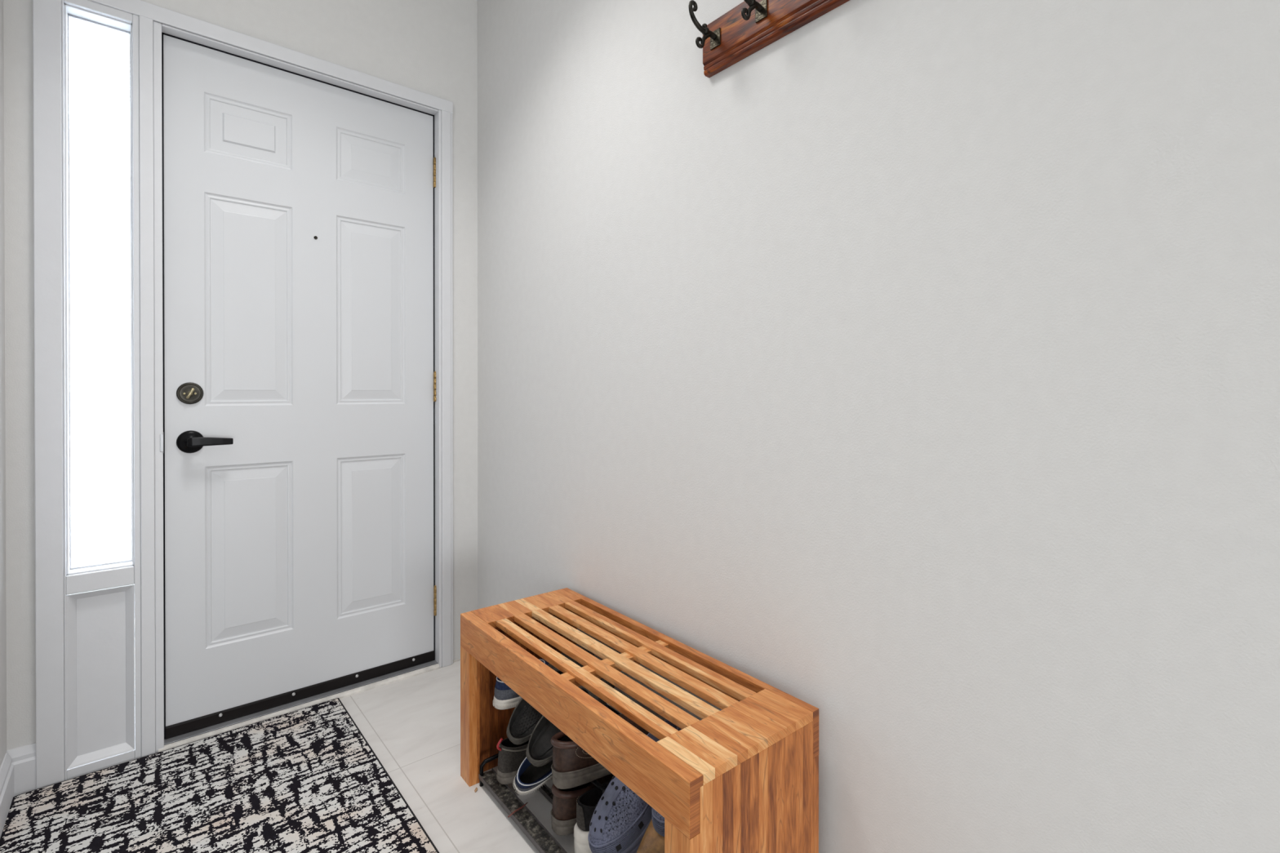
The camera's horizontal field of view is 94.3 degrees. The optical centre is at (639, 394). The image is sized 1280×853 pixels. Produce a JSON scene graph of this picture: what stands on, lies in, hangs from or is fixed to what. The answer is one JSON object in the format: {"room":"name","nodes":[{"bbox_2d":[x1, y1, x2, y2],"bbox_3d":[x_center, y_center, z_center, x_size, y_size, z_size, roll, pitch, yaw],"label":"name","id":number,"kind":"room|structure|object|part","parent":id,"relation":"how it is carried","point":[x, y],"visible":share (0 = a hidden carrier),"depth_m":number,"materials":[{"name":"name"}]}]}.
{"room":"home entryway","nodes":[
{"label":"home entryway","id":0,"kind":"room"},
{"bbox_2d":[0,0,6,767],"bbox_3d":[-1.304,-0.262,1.053,0.120,2.650,1.270,0,0,-40],"label":"wall","id":1,"kind":"structure","parent":0,"point":[2,428],"depth_m":1.46,"materials":[{"name":"paint"}]},
{"bbox_2d":[0,752,13,838],"bbox_3d":[-1.210,0.955,1.050,0.014,0.118,1.136,0,0,-40],"label":"baseboard","id":2,"kind":"structure","parent":1,"relation":"attached to","point":[6,769],"depth_m":1.42,"materials":[{"name":"paint"}]},
{"bbox_2d":[3,0,477,750],"bbox_3d":[-1.155,-0.265,1.944,1.258,2.650,0.140,0,0,-40],"label":"wall","id":3,"kind":"structure","parent":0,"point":[428,46],"depth_m":1.93,"materials":[{"name":"paint"}]},
{"bbox_2d":[6,742,35,796],"bbox_3d":[-1.566,0.953,1.503,0.053,0.118,0.014,0,0,-40],"label":"baseboard","id":4,"kind":"structure","parent":3,"relation":"attached to","point":[24,757],"depth_m":1.50,"materials":[{"name":"paint"}]},
{"bbox_2d":[32,0,453,789],"bbox_3d":[-1.156,-0.041,1.907,1.101,2.101,0.118,0,0,-40],"label":"door frame","id":5,"kind":"structure","parent":3,"relation":"attached to","point":[100,655],"depth_m":1.64,"materials":[{"name":"paint"}]},
{"bbox_2d":[64,4,133,575],"bbox_3d":[-1.474,-0.276,1.623,0.136,1.499,0.060,0,0,-40],"label":"window","id":6,"kind":"structure","parent":5,"relation":"in","point":[99,103],"depth_m":1.63,"materials":[{"name":"glass"}]},
{"bbox_3d":[-1.454,0.753,1.603,0.136,0.457,0.020,0,0,-40],"label":"sidelight panel","id":7,"kind":"part","parent":5,"relation":"part of","materials":[{"name":"paint"}]},
{"bbox_3d":[-1.363,0.136,1.691,0.008,0.060,0.042,0,0,-40],"label":"strike plate","id":8,"kind":"part","parent":5,"relation":"part of","materials":[{"name":"metal"}]},
{"bbox_2d":[163,34,436,739],"bbox_3d":[-1.064,-0.022,1.963,0.795,2.031,0.098,0,0,-40],"label":"door","id":9,"kind":"structure","parent":5,"relation":"in","point":[300,384],"depth_m":1.92,"materials":[{"name":"white paint"}]},
{"bbox_3d":[-1.313,0.139,1.735,0.067,0.067,0.038,0,0,-40],"label":"lever handle","id":10,"kind":"part","parent":9,"relation":"part of","materials":[{"name":"black metal"}]},
{"bbox_3d":[-1.262,0.137,1.743,0.109,0.028,0.016,0,0,-40],"label":"lever","id":11,"kind":"part","parent":9,"relation":"part of","materials":[{"name":"black metal"}]},
{"bbox_2d":[339,660,574,852],"bbox_3d":[-0.384,1.048,-1.154,4.320,0.050,5.600,0,0,-40],"label":"floor","id":12,"kind":"structure","parent":0,"point":[411,725],"depth_m":1.62,"materials":[{"name":"tile"}]},
{"bbox_2d":[0,697,439,852],"bbox_3d":[-0.770,1.009,1.110,0.756,0.009,1.600,0,0,-40],"label":"doormat","id":13,"kind":"object","parent":12,"relation":"on","point":[308,780],"visible":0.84,"depth_m":1.47,"materials":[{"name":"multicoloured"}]},
{"bbox_2d":[158,660,439,752],"bbox_3d":[-1.090,1.002,1.980,0.806,0.016,0.137,0,0,-40],"label":"threshold","id":14,"kind":"object","parent":12,"relation":"on","point":[375,682],"visible":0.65,"depth_m":1.91,"materials":[{"name":"metal"}]},
{"bbox_2d":[478,704,621,852],"bbox_3d":[-0.072,0.907,1.338,0.288,0.210,0.752,0,0,-39],"label":"shoe rack","id":15,"kind":"object","parent":12,"relation":"on","point":[539,836],"visible":0.38,"depth_m":1.41,"materials":[{"name":"metal"}]},
{"bbox_3d":[-0.303,0.974,1.624,0.287,0.075,0.010,0,0,-39],"label":"frame","id":16,"kind":"part","parent":15,"relation":"part of","materials":[{"name":"black metal"}]},
{"bbox_2d":[496,737,528,784],"bbox_3d":[-0.258,0.921,1.593,0.098,0.114,0.295,0,0,42],"label":"shoe","id":17,"kind":"object","parent":15,"relation":"on","point":[511,756],"visible":0.33,"depth_m":1.49,"materials":[{"name":"grey fabric"}]},
{"bbox_2d":[507,802,528,817],"bbox_3d":[-0.288,0.979,1.401,0.005,0.005,0.060,0,0,40],"label":"twig","id":18,"kind":"object","parent":15,"relation":"on","point":[523,806],"visible":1,"depth_m":1.40,"materials":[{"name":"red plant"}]},
{"bbox_2d":[493,658,549,710],"bbox_3d":[-0.256,0.751,1.588,0.100,0.085,0.284,0,0,42],"label":"shoe","id":19,"kind":"object","parent":15,"relation":"on","point":[504,698],"visible":0.32,"depth_m":1.50,"materials":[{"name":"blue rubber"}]},
{"bbox_3d":[-0.169,0.989,1.259,0.038,0.012,0.742,0,0,-39],"label":"rail","id":20,"kind":"part","parent":15,"relation":"part of","materials":[{"name":"metal"}]},
{"bbox_3d":[-0.102,0.988,1.314,0.016,0.012,0.742,0,0,-39],"label":"rail","id":21,"kind":"part","parent":15,"relation":"part of","materials":[{"name":"metal"}]},
{"bbox_2d":[506,644,594,745],"bbox_3d":[-0.219,0.748,1.495,0.248,0.198,0.110,0,0,-43],"label":"clog","id":22,"kind":"object","parent":15,"relation":"on","point":[524,718],"visible":0.38,"depth_m":1.44,"materials":[{"name":"black plastic"}]},
{"bbox_2d":[513,703,609,795],"bbox_3d":[-0.187,0.871,1.465,0.276,0.152,0.101,0,0,-43],"label":"shoe","id":23,"kind":"object","parent":15,"relation":"on","point":[529,778],"visible":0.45,"depth_m":1.40,"materials":[{"name":"blue fabric"}]},
{"bbox_2d":[525,659,614,767],"bbox_3d":[-0.156,0.754,1.418,0.247,0.198,0.110,0,0,-45],"label":"clog","id":24,"kind":"object","parent":15,"relation":"on","point":[539,753],"visible":0.33,"depth_m":1.37,"materials":[{"name":"black plastic"}]},
{"bbox_2d":[550,773,613,835],"bbox_3d":[-0.080,0.928,1.414,0.292,0.104,0.106,0,0,-35],"label":"leather shoe","id":25,"kind":"object","parent":15,"relation":"on","point":[563,811],"visible":0.27,"depth_m":1.32,"materials":[{"name":"brown leather"}]},
{"bbox_2d":[573,780,610,852],"bbox_3d":[-0.016,0.919,1.335,0.102,0.127,0.287,0,0,44],"label":"sneaker","id":26,"kind":"object","parent":15,"relation":"on","point":[587,802],"visible":0.27,"depth_m":1.25,"materials":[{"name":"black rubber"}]},
{"bbox_2d":[551,714,648,789],"bbox_3d":[-0.070,0.802,1.375,0.292,0.105,0.106,0,0,-34],"label":"leather shoe","id":27,"kind":"object","parent":15,"relation":"on","point":[571,766],"visible":0.39,"depth_m":1.29,"materials":[{"name":"brown leather"}]},
{"bbox_2d":[587,719,681,852],"bbox_3d":[0.012,0.775,1.170,0.246,0.221,0.103,0,0,-32],"label":"clog","id":28,"kind":"object","parent":15,"relation":"on","point":[620,819],"visible":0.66,"depth_m":1.11,"materials":[{"name":"blue rubber"}]},
{"bbox_3d":[-0.060,0.778,1.128,0.112,0.020,0.046,-49,21,-23],"label":"panel","id":29,"kind":"part","parent":28,"relation":"part of","materials":[{"name":"blue plastic"}]},
{"bbox_2d":[615,844,622,852],"bbox_3d":[-0.040,0.835,1.095,0.014,0.011,0.006,-49,21,-23],"label":"vent","id":30,"kind":"object","parent":28,"relation":"attached to","point":[619,847],"depth_m":1.09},
{"bbox_2d":[638,821,644,829],"bbox_3d":[0.001,0.804,1.109,0.012,0.010,0.004,-49,21,-23],"label":"vent","id":31,"kind":"object","parent":28,"relation":"attached to","point":[641,824],"depth_m":1.11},
{"bbox_2d":[636,818,664,852],"bbox_3d":[0.079,0.784,1.109,0.114,0.195,0.259,0,0,39],"label":"moccasin","id":32,"kind":"object","parent":15,"relation":"on","point":[652,842],"visible":0.11,"depth_m":1.05,"materials":[{"name":"beige leather"}]},
{"bbox_2d":[651,701,739,836],"bbox_3d":[0.133,0.712,1.135,0.262,0.196,0.102,0,0,-35],"label":"clog","id":33,"kind":"object","parent":15,"relation":"on","point":[658,820],"visible":0.13,"depth_m":1.06,"materials":[{"name":"blue rubber"}]},
{"bbox_2d":[460,587,818,852],"bbox_3d":[-0.072,0.797,1.337,0.331,0.432,0.876,0,0,-39],"label":"bench","id":34,"kind":"object","parent":12,"relation":"on","point":[743,777],"visible":0.91,"depth_m":1.12,"materials":[{"name":"brown wood"}]},
{"bbox_3d":[-0.330,0.803,1.655,0.330,0.415,0.058,0,0,-39],"label":"leg panel","id":35,"kind":"part","parent":34,"relation":"part of","materials":[{"name":"brown wood"}]},
{"bbox_3d":[0.185,0.806,1.020,0.330,0.415,0.058,0,0,-39],"label":"leg panel","id":36,"kind":"part","parent":34,"relation":"part of","materials":[{"name":"brown wood"}]},
{"bbox_2d":[477,0,1279,852],"bbox_3d":[1.183,-0.258,0.240,0.120,2.650,5.720,0,0,-40],"label":"wall","id":37,"kind":"structure","parent":0,"point":[909,370],"depth_m":0.99,"materials":[{"name":"paint"}]},
{"bbox_2d":[688,0,849,77],"bbox_3d":[0.314,-0.784,1.093,0.105,0.118,0.608,0,0,-40],"label":"coat rack","id":38,"kind":"object","parent":37,"relation":"attached to","point":[750,26],"visible":1,"depth_m":1.24,"materials":[{"name":"brown wood"}]},
{"bbox_3d":[0.167,-0.788,1.314,0.004,0.037,0.029,0,0,-40],"label":"hook plate","id":39,"kind":"part","parent":38,"relation":"part of","materials":[{"name":"metal"}]},
{"bbox_3d":[0.249,-0.788,1.217,0.004,0.037,0.029,0,0,-40],"label":"hook plate","id":40,"kind":"part","parent":38,"relation":"part of","materials":[{"name":"metal"}]}
]}

